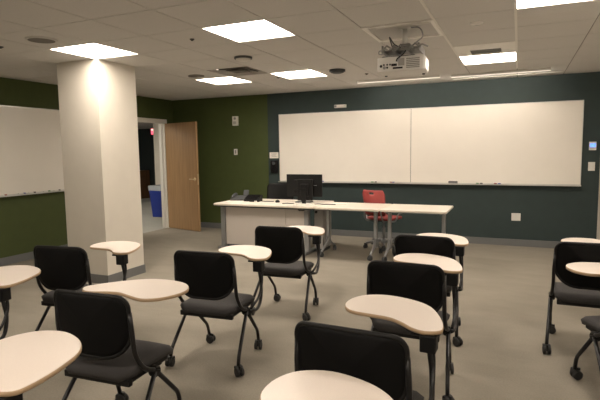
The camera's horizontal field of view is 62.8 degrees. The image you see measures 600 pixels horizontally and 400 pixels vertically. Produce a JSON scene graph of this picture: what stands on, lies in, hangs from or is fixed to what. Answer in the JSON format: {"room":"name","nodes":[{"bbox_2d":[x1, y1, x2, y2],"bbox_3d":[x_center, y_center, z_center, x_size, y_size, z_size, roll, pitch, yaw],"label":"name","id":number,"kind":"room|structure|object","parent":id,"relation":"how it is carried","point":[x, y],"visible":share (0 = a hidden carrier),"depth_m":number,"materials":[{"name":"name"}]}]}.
{"room":"classroom","nodes":[
{"label":"classroom","id":0,"kind":"room"},
{"bbox_2d":[0,77,172,257],"bbox_3d":[-4.997,-0.270,4.707,0.120,2.752,11.758,2,6,24],"label":"wall","id":1,"kind":"structure","parent":0,"point":[26,221],"depth_m":7.13,"materials":[{"name":"green paint"}]},
{"bbox_2d":[0,105,63,196],"bbox_3d":[-4.359,-0.578,5.870,0.088,1.232,4.650,2,6,24],"label":"whiteboard","id":2,"kind":"object","parent":1,"relation":"attached to","point":[31,160],"visible":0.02,"depth_m":7.03,"materials":[{"name":"plastic"}]},
{"bbox_2d":[0,190,63,196],"bbox_3d":[-4.350,0.025,5.930,0.088,0.020,4.650,2,6,24],"label":"marker tray","id":3,"kind":"object","parent":2,"relation":"on","point":[15,193],"depth_m":6.96,"materials":[{"name":"silver metal"}]},
{"bbox_2d":[0,244,67,265],"bbox_3d":[-4.918,1.049,4.812,0.012,0.105,11.758,2,6,24],"label":"baseboard","id":4,"kind":"structure","parent":1,"relation":"attached to","point":[25,256],"depth_m":6.91,"materials":[{"name":"grey"}]},
{"bbox_2d":[137,117,169,227],"bbox_3d":[-2.908,-0.471,9.403,0.148,2.160,1.050,2,6,24],"label":"trim","id":5,"kind":"structure","parent":1,"relation":"attached to","point":[161,123],"depth_m":9.78,"materials":[{"name":"white paint"}]},
{"bbox_2d":[165,122,200,230],"bbox_3d":[-2.282,-0.456,9.523,0.930,2.063,0.152,4,7,38],"label":"door","id":6,"kind":"structure","parent":1,"relation":"in","point":[181,139],"depth_m":9.47,"materials":[{"name":"brown wood"}]},
{"bbox_2d":[56,57,143,274],"bbox_3d":[-2.392,-0.341,5.950,0.615,2.572,0.601,2,6,24],"label":"wall pillar","id":7,"kind":"structure","parent":0,"point":[98,103],"depth_m":5.70,"materials":[{"name":"beige paint"}]},
{"bbox_2d":[87,264,145,283],"bbox_3d":[-2.374,0.886,6.073,0.635,0.105,0.621,2,6,24],"label":"baseboard","id":8,"kind":"structure","parent":7,"relation":"attached to","point":[96,278],"depth_m":5.79,"materials":[{"name":"grey"}]},
{"bbox_2d":[137,122,152,128],"bbox_3d":[-5.416,-1.969,11.776,6.460,0.100,9.400,2,6,24],"label":"ceiling","id":9,"kind":"structure","parent":0,"point":[140,125],"depth_m":14.63,"materials":[{"name":"tile"}]},
{"bbox_2d":[138,129,155,184],"bbox_3d":[-5.280,-0.960,12.153,6.460,2.652,10.000,2,6,24],"label":"wall","id":10,"kind":"structure","parent":0,"point":[145,139],"depth_m":16.67,"materials":[{"name":"grey paint"}]},
{"bbox_2d":[153,123,160,184],"bbox_3d":[-2.789,-0.962,11.823,1.640,2.652,0.180,2,6,24],"label":"wall","id":11,"kind":"structure","parent":0,"point":[155,126],"depth_m":12.03,"materials":[{"name":"paint"}]},
{"bbox_2d":[0,198,599,399],"bbox_3d":[-3.327,0.881,7.298,14.060,0.100,17.600,2,6,24],"label":"floor","id":12,"kind":"structure","parent":0,"point":[504,296],"depth_m":4.21,"materials":[{"name":"beige carpet"}]},
{"bbox_2d":[0,265,40,339],"bbox_3d":[-2.064,0.810,3.123,0.607,0.834,0.973,1,6,19],"label":"chair","id":13,"kind":"object","parent":12,"relation":"on","point":[10,276],"visible":0.74,"depth_m":3.17,"materials":[{"name":"beige laminate"}]},
{"bbox_2d":[0,330,81,399],"bbox_3d":[-1.215,0.930,1.794,0.607,0.834,0.973,2,6,27],"label":"chair","id":14,"kind":"object","parent":12,"relation":"on","point":[28,360],"visible":1,"depth_m":1.94,"materials":[{"name":"beige laminate"}]},
{"bbox_2d":[33,241,140,330],"bbox_3d":[-1.663,0.710,4.060,0.607,0.834,0.973,1,6,15],"label":"chair","id":15,"kind":"object","parent":12,"relation":"on","point":[61,267],"visible":0.63,"depth_m":3.63,"materials":[{"name":"black plastic"}]},
{"bbox_2d":[53,279,188,399],"bbox_3d":[-0.950,0.838,2.688,0.625,0.833,0.650,1,6,20],"label":"chair","id":16,"kind":"object","parent":12,"relation":"on","point":[98,315],"visible":0.92,"depth_m":2.45,"materials":[{"name":"black plastic"}]},
{"bbox_2d":[115,391,125,398],"bbox_3d":[-1.076,1.174,2.959,0.052,0.053,0.051,1,6,20],"label":"caster wheel","id":17,"kind":"object","parent":16,"relation":"attached to","point":[121,394],"depth_m":2.95,"materials":[{"name":"black plastic"}]},
{"bbox_2d":[140,170,149,198],"bbox_3d":[-5.472,-0.532,16.566,0.660,0.930,0.455,2,6,24],"label":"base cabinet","id":18,"kind":"object","parent":12,"relation":"on","point":[144,174],"visible":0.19,"depth_m":16.41,"materials":[{"name":"brown wood"}]},
{"bbox_2d":[148,184,161,216],"bbox_3d":[-3.318,0.011,11.755,0.381,0.745,0.494,1,6,18],"label":"recycling bin","id":19,"kind":"object","parent":12,"relation":"on","point":[154,190],"visible":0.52,"depth_m":11.54,"materials":[{"name":"blue plastic"}]},
{"bbox_2d":[165,245,271,376],"bbox_3d":[-0.519,0.722,3.778,0.607,0.834,0.973,1,6,19],"label":"chair","id":20,"kind":"object","parent":12,"relation":"on","point":[211,279],"visible":0.95,"depth_m":3.39,"materials":[{"name":"black plastic"}]},
{"bbox_2d":[214,199,333,254],"bbox_3d":[-0.395,0.392,7.624,1.670,0.724,0.875,2,6,24],"label":"desk","id":21,"kind":"object","parent":12,"relation":"on","point":[239,221],"visible":0.65,"depth_m":7.46,"materials":[{"name":"beige laminate"}]},
{"bbox_2d":[225,201,248,202],"bbox_3d":[-0.964,0.030,7.660,0.340,0.006,0.240,0,6,12],"label":"paper sheet","id":22,"kind":"object","parent":21,"relation":"on","point":[228,201],"visible":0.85,"depth_m":7.58,"materials":[{"name":"beige paper"}]},
{"bbox_2d":[230,190,248,200],"bbox_3d":[-0.982,-0.078,7.977,0.245,0.157,0.226,1,6,18],"label":"desk phone","id":23,"kind":"object","parent":21,"relation":"on","point":[235,197],"visible":0.91,"depth_m":7.97,"materials":[{"name":"grey plastic"}]},
{"bbox_2d":[244,194,273,201],"bbox_3d":[-0.636,-0.026,7.693,0.471,0.100,0.205,1,6,18],"label":"control console","id":24,"kind":"object","parent":21,"relation":"on","point":[251,198],"visible":1,"depth_m":7.69,"materials":[{"name":"black plastic"}]},
{"bbox_2d":[287,174,321,202],"bbox_3d":[0.061,-0.179,7.489,0.585,0.425,0.200,2,6,24],"label":"monitor","id":25,"kind":"object","parent":21,"relation":"on","point":[291,178],"visible":0.76,"depth_m":7.47,"materials":[{"name":"black plastic"}]},
{"bbox_2d":[296,179,313,204],"bbox_3d":[0.071,-0.120,7.205,0.240,0.365,0.200,1,6,20],"label":"monitor stand","id":26,"kind":"object","parent":21,"relation":"on","point":[304,186],"visible":1,"depth_m":7.17,"materials":[{"name":"black plastic"}]},
{"bbox_2d":[267,183,293,199],"bbox_3d":[-0.452,0.221,8.156,0.616,0.959,0.666,2,6,28],"label":"office chair","id":27,"kind":"object","parent":12,"relation":"on","point":[274,190],"visible":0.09,"depth_m":8.41,"materials":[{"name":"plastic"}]},
{"bbox_2d":[249,225,324,320],"bbox_3d":[-0.043,0.609,4.835,0.607,0.834,0.973,1,6,20],"label":"chair","id":28,"kind":"object","parent":12,"relation":"on","point":[286,244],"visible":0.93,"depth_m":4.43,"materials":[{"name":"black plastic"}]},
{"bbox_2d":[260,370,392,399],"bbox_3d":[0.013,0.958,1.344,0.607,0.834,0.973,1,6,21],"label":"chair","id":29,"kind":"object","parent":12,"relation":"on","point":[306,384],"visible":1,"depth_m":1.66,"materials":[{"name":"beige laminate"}]},
{"bbox_2d":[314,202,390,260],"bbox_3d":[0.772,0.435,7.034,0.930,0.719,0.740,2,6,24],"label":"table","id":30,"kind":"object","parent":12,"relation":"on","point":[362,207],"visible":0.98,"depth_m":6.90,"materials":[{"name":"beige laminate"}]},
{"bbox_2d":[328,203,347,204],"bbox_3d":[0.555,0.055,7.239,0.280,0.004,0.200,0,6,12],"label":"paper sheet","id":31,"kind":"object","parent":30,"relation":"on","point":[328,203],"visible":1,"depth_m":7.24,"materials":[{"name":"beige paper"}]},
{"bbox_2d":[294,295,443,399],"bbox_3d":[0.373,0.859,2.277,0.607,0.834,0.952,2,6,26],"label":"chair","id":32,"kind":"object","parent":12,"relation":"on","point":[379,359],"visible":0.8,"depth_m":1.90,"materials":[{"name":"black plastic"}]},
{"bbox_2d":[362,190,401,250],"bbox_3d":[1.288,0.282,7.540,0.616,0.909,0.666,5,8,44],"label":"chair","id":33,"kind":"object","parent":12,"relation":"on","point":[379,196],"visible":0.65,"depth_m":7.36,"materials":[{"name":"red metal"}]},
{"bbox_2d":[366,253,462,399],"bbox_3d":[0.813,0.746,3.345,0.607,0.834,0.973,2,6,25],"label":"chair","id":34,"kind":"object","parent":12,"relation":"on","point":[420,277],"visible":0.71,"depth_m":2.96,"materials":[{"name":"black plastic"}]},
{"bbox_2d":[442,394,452,399],"bbox_3d":[0.867,1.155,2.869,0.050,0.053,0.051,-4,6,-26],"label":"caster wheel","id":35,"kind":"object","parent":34,"relation":"attached to","point":[447,396],"depth_m":2.86,"materials":[{"name":"black plastic"}]},
{"bbox_2d":[380,204,452,260],"bbox_3d":[1.592,0.460,6.671,0.853,0.719,0.740,2,6,24],"label":"table","id":36,"kind":"object","parent":12,"relation":"on","point":[442,210],"visible":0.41,"depth_m":6.60,"materials":[{"name":"beige laminate"}]},
{"bbox_2d":[393,233,468,346],"bbox_3d":[1.157,0.650,4.253,0.607,0.834,1.000,2,6,25],"label":"chair","id":37,"kind":"object","parent":12,"relation":"on","point":[451,246],"visible":0.5,"depth_m":3.84,"materials":[{"name":"black plastic"}]},
{"bbox_2d":[542,238,599,354],"bbox_3d":[2.247,0.670,3.900,0.613,0.834,1.064,2,6,23],"label":"chair","id":38,"kind":"object","parent":12,"relation":"on","point":[574,289],"visible":0.94,"depth_m":3.53,"materials":[{"name":"black plastic"}]},
{"bbox_2d":[566,262,599,379],"bbox_3d":[2.009,0.758,3.054,0.621,0.834,0.817,-1,6,2],"label":"chair","id":39,"kind":"object","parent":12,"relation":"on","point":[592,323],"visible":1,"depth_m":3.12,"materials":[{"name":"grey fabric"}]},
{"bbox_2d":[570,367,579,373],"bbox_3d":[1.799,1.108,3.201,0.052,0.053,0.051,-1,6,2],"label":"caster wheel","id":40,"kind":"object","parent":39,"relation":"attached to","point":[573,370],"depth_m":3.19,"materials":[{"name":"black plastic"}]},
{"bbox_2d":[0,0,599,99],"bbox_3d":[-1.541,-1.345,3.051,7.480,0.018,11.758,2,6,24],"label":"ceiling","id":41,"kind":"structure","parent":0,"point":[329,34],"depth_m":4.62,"materials":[{"name":"tile"}]},
{"bbox_2d":[25,36,57,43],"bbox_3d":[-2.361,-1.461,4.489,0.270,0.014,0.270,2,6,24],"label":"ceiling speaker","id":42,"kind":"object","parent":41,"relation":"attached to","point":[35,39],"visible":1,"depth_m":4.46,"materials":[{"name":"metal"}]},
{"bbox_2d":[50,42,137,58],"bbox_3d":[-2.108,-1.544,5.056,0.608,0.038,0.608,2,6,24],"label":"recessed light","id":43,"kind":"object","parent":41,"relation":"in","point":[90,50],"visible":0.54,"depth_m":5.12,"materials":[{"name":"white paint"}]},
{"bbox_2d":[58,43,130,56],"bbox_3d":[-2.109,-1.555,5.055,0.594,0.010,0.594,2,6,24],"label":"diffuser","id":44,"kind":"object","parent":43,"relation":"attached to","point":[89,49],"depth_m":5.12,"materials":[{"name":"white plastic"}]},
{"bbox_2d":[188,74,203,77],"bbox_3d":[-1.426,-1.700,6.747,0.220,0.014,0.220,2,6,24],"label":"ceiling speaker","id":45,"kind":"object","parent":41,"relation":"attached to","point":[193,75],"visible":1,"depth_m":6.73},
{"bbox_2d":[197,77,250,84],"bbox_3d":[-1.120,-1.780,7.273,0.608,0.038,0.608,2,6,24],"label":"recessed light","id":46,"kind":"object","parent":41,"relation":"in","point":[222,80],"visible":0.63,"depth_m":7.39,"materials":[{"name":"white paint"}]},
{"bbox_2d":[202,77,244,82],"bbox_3d":[-1.120,-1.791,7.271,0.594,0.010,0.594,2,6,24],"label":"diffuser","id":47,"kind":"object","parent":46,"relation":"attached to","point":[222,79],"depth_m":7.38,"materials":[{"name":"white plastic"}]},
{"bbox_2d":[207,66,267,76],"bbox_3d":[-0.810,-1.716,6.471,0.604,0.064,0.604,2,6,24],"label":"ceiling vent","id":48,"kind":"object","parent":41,"relation":"in","point":[237,71],"visible":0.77,"depth_m":6.53,"materials":[{"name":"grey metal"}]},
{"bbox_2d":[234,55,251,61],"bbox_3d":[-0.632,-1.568,5.472,0.200,0.046,0.200,2,6,24],"label":"smoke detector","id":49,"kind":"object","parent":41,"relation":"attached to","point":[242,58],"visible":1,"depth_m":5.41,"materials":[{"name":"grey plastic"}]},
{"bbox_2d":[201,19,295,41],"bbox_3d":[-0.437,-1.494,4.316,0.608,0.038,0.608,2,6,24],"label":"recessed light","id":50,"kind":"object","parent":41,"relation":"in","point":[262,29],"visible":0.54,"depth_m":4.37,"materials":[{"name":"white paint"}]},
{"bbox_2d":[210,20,288,38],"bbox_3d":[-0.437,-1.505,4.315,0.594,0.010,0.594,2,6,24],"label":"diffuser","id":51,"kind":"object","parent":50,"relation":"attached to","point":[257,29],"depth_m":4.36,"materials":[{"name":"white plastic"}]},
{"bbox_2d":[270,69,327,78],"bbox_3d":[-0.006,-1.747,6.779,0.608,0.038,0.608,2,6,24],"label":"recessed light","id":52,"kind":"object","parent":41,"relation":"in","point":[303,73],"visible":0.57,"depth_m":6.91,"materials":[{"name":"white paint"}]},
{"bbox_2d":[277,70,322,76],"bbox_3d":[-0.006,-1.758,6.778,0.594,0.010,0.594,2,6,24],"label":"diffuser","id":53,"kind":"object","parent":52,"relation":"attached to","point":[303,73],"depth_m":6.85,"materials":[{"name":"white plastic"}]},
{"bbox_2d":[329,68,344,73],"bbox_3d":[0.487,-1.676,6.425,0.210,0.052,0.210,2,6,24],"label":"smoke detector","id":54,"kind":"object","parent":41,"relation":"attached to","point":[337,70],"visible":1,"depth_m":6.36,"materials":[{"name":"grey plastic"}]},
{"bbox_2d":[357,75,439,83],"bbox_3d":[1.438,-1.784,7.267,1.230,0.033,0.072,2,6,24],"label":"recessed light","id":55,"kind":"object","parent":41,"relation":"in","point":[430,76],"visible":1,"depth_m":7.22,"materials":[{"name":"white plastic"}]},
{"bbox_2d":[361,19,442,61],"bbox_3d":[0.927,-1.363,4.392,0.604,0.312,0.604,2,6,24],"label":"mount","id":56,"kind":"object","parent":41,"relation":"attached to","point":[403,31],"visible":0.98,"depth_m":4.27,"materials":[{"name":"metal"}]},
{"bbox_2d":[377,54,428,76],"bbox_3d":[0.931,-1.208,4.423,0.417,0.150,0.302,1,6,21],"label":"projector","id":57,"kind":"object","parent":56,"relation":"hanging from","point":[412,64],"visible":0.99,"depth_m":4.31,"materials":[{"name":"grey plastic"}]},
{"bbox_2d":[398,58,403,65],"bbox_3d":[0.883,-1.206,4.285,0.055,0.065,0.004,1,6,21],"label":"vent grille","id":58,"kind":"object","parent":57,"relation":"attached to","point":[401,61],"depth_m":4.28,"materials":[{"name":"white plastic"}]},
{"bbox_2d":[406,56,419,67],"bbox_3d":[0.976,-1.193,4.251,0.115,0.090,0.004,1,6,21],"label":"vent grille","id":59,"kind":"object","parent":57,"relation":"attached to","point":[411,61],"depth_m":4.25,"materials":[{"name":"grey plastic"}]},
{"bbox_2d":[419,0,464,64],"bbox_3d":[1.204,-1.495,4.255,0.020,0.009,4.267,2,6,24],"label":"trim","id":60,"kind":"structure","parent":41,"relation":"attached to","point":[421,1],"depth_m":4.28,"materials":[{"name":"white metal"}]},
{"bbox_2d":[470,21,482,26],"bbox_3d":[1.485,-1.475,4.131,0.110,0.025,0.110,2,6,24],"label":"sprinkler head","id":61,"kind":"object","parent":41,"relation":"attached to","point":[477,23],"visible":1,"depth_m":4.11},
{"bbox_2d":[453,41,515,56],"bbox_3d":[1.976,-1.624,5.238,0.604,0.042,0.604,2,6,24],"label":"ceiling vent","id":62,"kind":"object","parent":41,"relation":"in","point":[500,47],"visible":0.98,"depth_m":5.21,"materials":[{"name":"white metal"}]},
{"bbox_2d":[460,52,515,64],"bbox_3d":[2.223,-1.680,5.793,0.608,0.038,0.608,2,6,24],"label":"recessed light","id":63,"kind":"object","parent":41,"relation":"in","point":[501,57],"visible":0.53,"depth_m":5.90,"materials":[{"name":"white paint"}]},
{"bbox_2d":[451,68,550,77],"bbox_3d":[2.745,-1.753,6.775,1.280,0.033,0.072,2,6,24],"label":"recessed light","id":64,"kind":"object","parent":41,"relation":"in","point":[537,69],"visible":1,"depth_m":6.74,"materials":[{"name":"white plastic"}]},
{"bbox_2d":[453,71,562,79],"bbox_3d":[2.987,-1.807,7.144,1.480,0.006,0.050,2,6,24],"label":"ceiling vent","id":65,"kind":"object","parent":41,"relation":"in","point":[559,71],"visible":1,"depth_m":7.12,"materials":[{"name":"white metal"}]},
{"bbox_2d":[514,0,517,68],"bbox_3d":[1.884,-1.508,4.285,0.020,0.009,4.877,2,6,24],"label":"trim","id":66,"kind":"structure","parent":41,"relation":"attached to","point":[515,1],"depth_m":4.43,"materials":[{"name":"white metal"}]},
{"bbox_2d":[517,0,590,8],"bbox_3d":[1.792,-1.428,3.329,0.608,0.038,0.608,2,6,24],"label":"recessed light","id":67,"kind":"object","parent":41,"relation":"in","point":[521,4],"visible":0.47,"depth_m":3.62,"materials":[{"name":"white paint"}]},
{"bbox_2d":[517,0,558,5],"bbox_3d":[1.792,-1.439,3.328,0.594,0.010,0.594,2,6,24],"label":"diffuser","id":68,"kind":"object","parent":67,"relation":"attached to","point":[519,2],"depth_m":3.64,"materials":[{"name":"white"}]},
{"bbox_2d":[172,72,599,241],"bbox_3d":[0.903,-0.741,8.575,7.750,2.752,0.150,2,6,24],"label":"wall","id":69,"kind":"structure","parent":0,"point":[548,213],"depth_m":8.05,"materials":[{"name":"paint"}]},
{"bbox_2d":[232,116,238,125],"bbox_3d":[-1.228,-1.501,9.332,0.110,0.175,0.054,2,6,24],"label":"wall speaker","id":70,"kind":"object","parent":69,"relation":"attached to","point":[235,122],"visible":1,"depth_m":9.31,"materials":[{"name":"white plastic"}]},
{"bbox_2d":[270,160,277,172],"bbox_3d":[-0.483,-0.616,9.074,0.140,0.234,0.089,2,6,24],"label":"wall phone","id":71,"kind":"object","parent":69,"relation":"attached to","point":[273,163],"visible":1,"depth_m":9.06,"materials":[{"name":"black plastic"}]},
{"bbox_2d":[270,152,278,157],"bbox_3d":[-0.480,-0.828,9.096,0.185,0.110,0.007,2,6,24],"label":"notice","id":72,"kind":"object","parent":69,"relation":"attached to","point":[272,154],"visible":1,"depth_m":9.09,"materials":[{"name":"beige paper"}]},
{"bbox_2d":[334,104,346,107],"bbox_3d":[0.694,-1.615,8.459,0.206,0.050,0.062,2,6,24],"label":"wall sensor","id":73,"kind":"object","parent":69,"relation":"attached to","point":[342,105],"visible":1,"depth_m":8.44,"materials":[{"name":"white plastic"}]},
{"bbox_2d":[201,222,559,247],"bbox_3d":[0.881,0.583,8.637,7.468,0.105,0.012,2,6,24],"label":"baseboard","id":74,"kind":"structure","parent":69,"relation":"attached to","point":[474,240],"depth_m":7.77,"materials":[{"name":"grey"}]},
{"bbox_2d":[278,100,583,185],"bbox_3d":[1.827,-0.878,8.017,4.854,1.232,0.088,2,6,24],"label":"whiteboard","id":75,"kind":"object","parent":69,"relation":"attached to","point":[530,143],"visible":1,"depth_m":7.84,"materials":[{"name":"plastic"}]},
{"bbox_2d":[278,181,580,185],"bbox_3d":[1.836,-0.275,8.077,4.854,0.020,0.088,2,6,24],"label":"marker tray","id":76,"kind":"object","parent":75,"relation":"on","point":[514,183],"depth_m":7.67,"materials":[{"name":"silver metal"}]},
{"bbox_2d":[511,213,520,220],"bbox_3d":[3.305,0.260,7.521,0.128,0.115,0.013,2,6,24],"label":"wall outlet","id":77,"kind":"object","parent":69,"relation":"attached to","point":[514,216],"visible":1,"depth_m":7.52,"materials":[{"name":"white plastic"}]},
{"bbox_2d":[588,162,594,170],"bbox_3d":[4.182,-0.481,7.048,0.085,0.125,0.018,2,6,24],"label":"light switch","id":78,"kind":"object","parent":69,"relation":"attached to","point":[591,165],"visible":1,"depth_m":7.04,"materials":[{"name":"white plastic"}]},
{"bbox_2d":[589,142,596,149],"bbox_3d":[4.178,-0.772,7.012,0.090,0.120,0.032,2,6,24],"label":"thermostat","id":79,"kind":"object","parent":69,"relation":"attached to","point":[592,145],"visible":1,"depth_m":7.00,"materials":[{"name":"white plastic"}]},
{"bbox_2d":[596,172,599,239],"bbox_3d":[1.963,-0.062,1.625,0.150,2.752,11.758,2,6,24],"label":"wall","id":80,"kind":"structure","parent":0,"point":[598,215],"depth_m":6.98,"materials":[{"name":"beige paint"}]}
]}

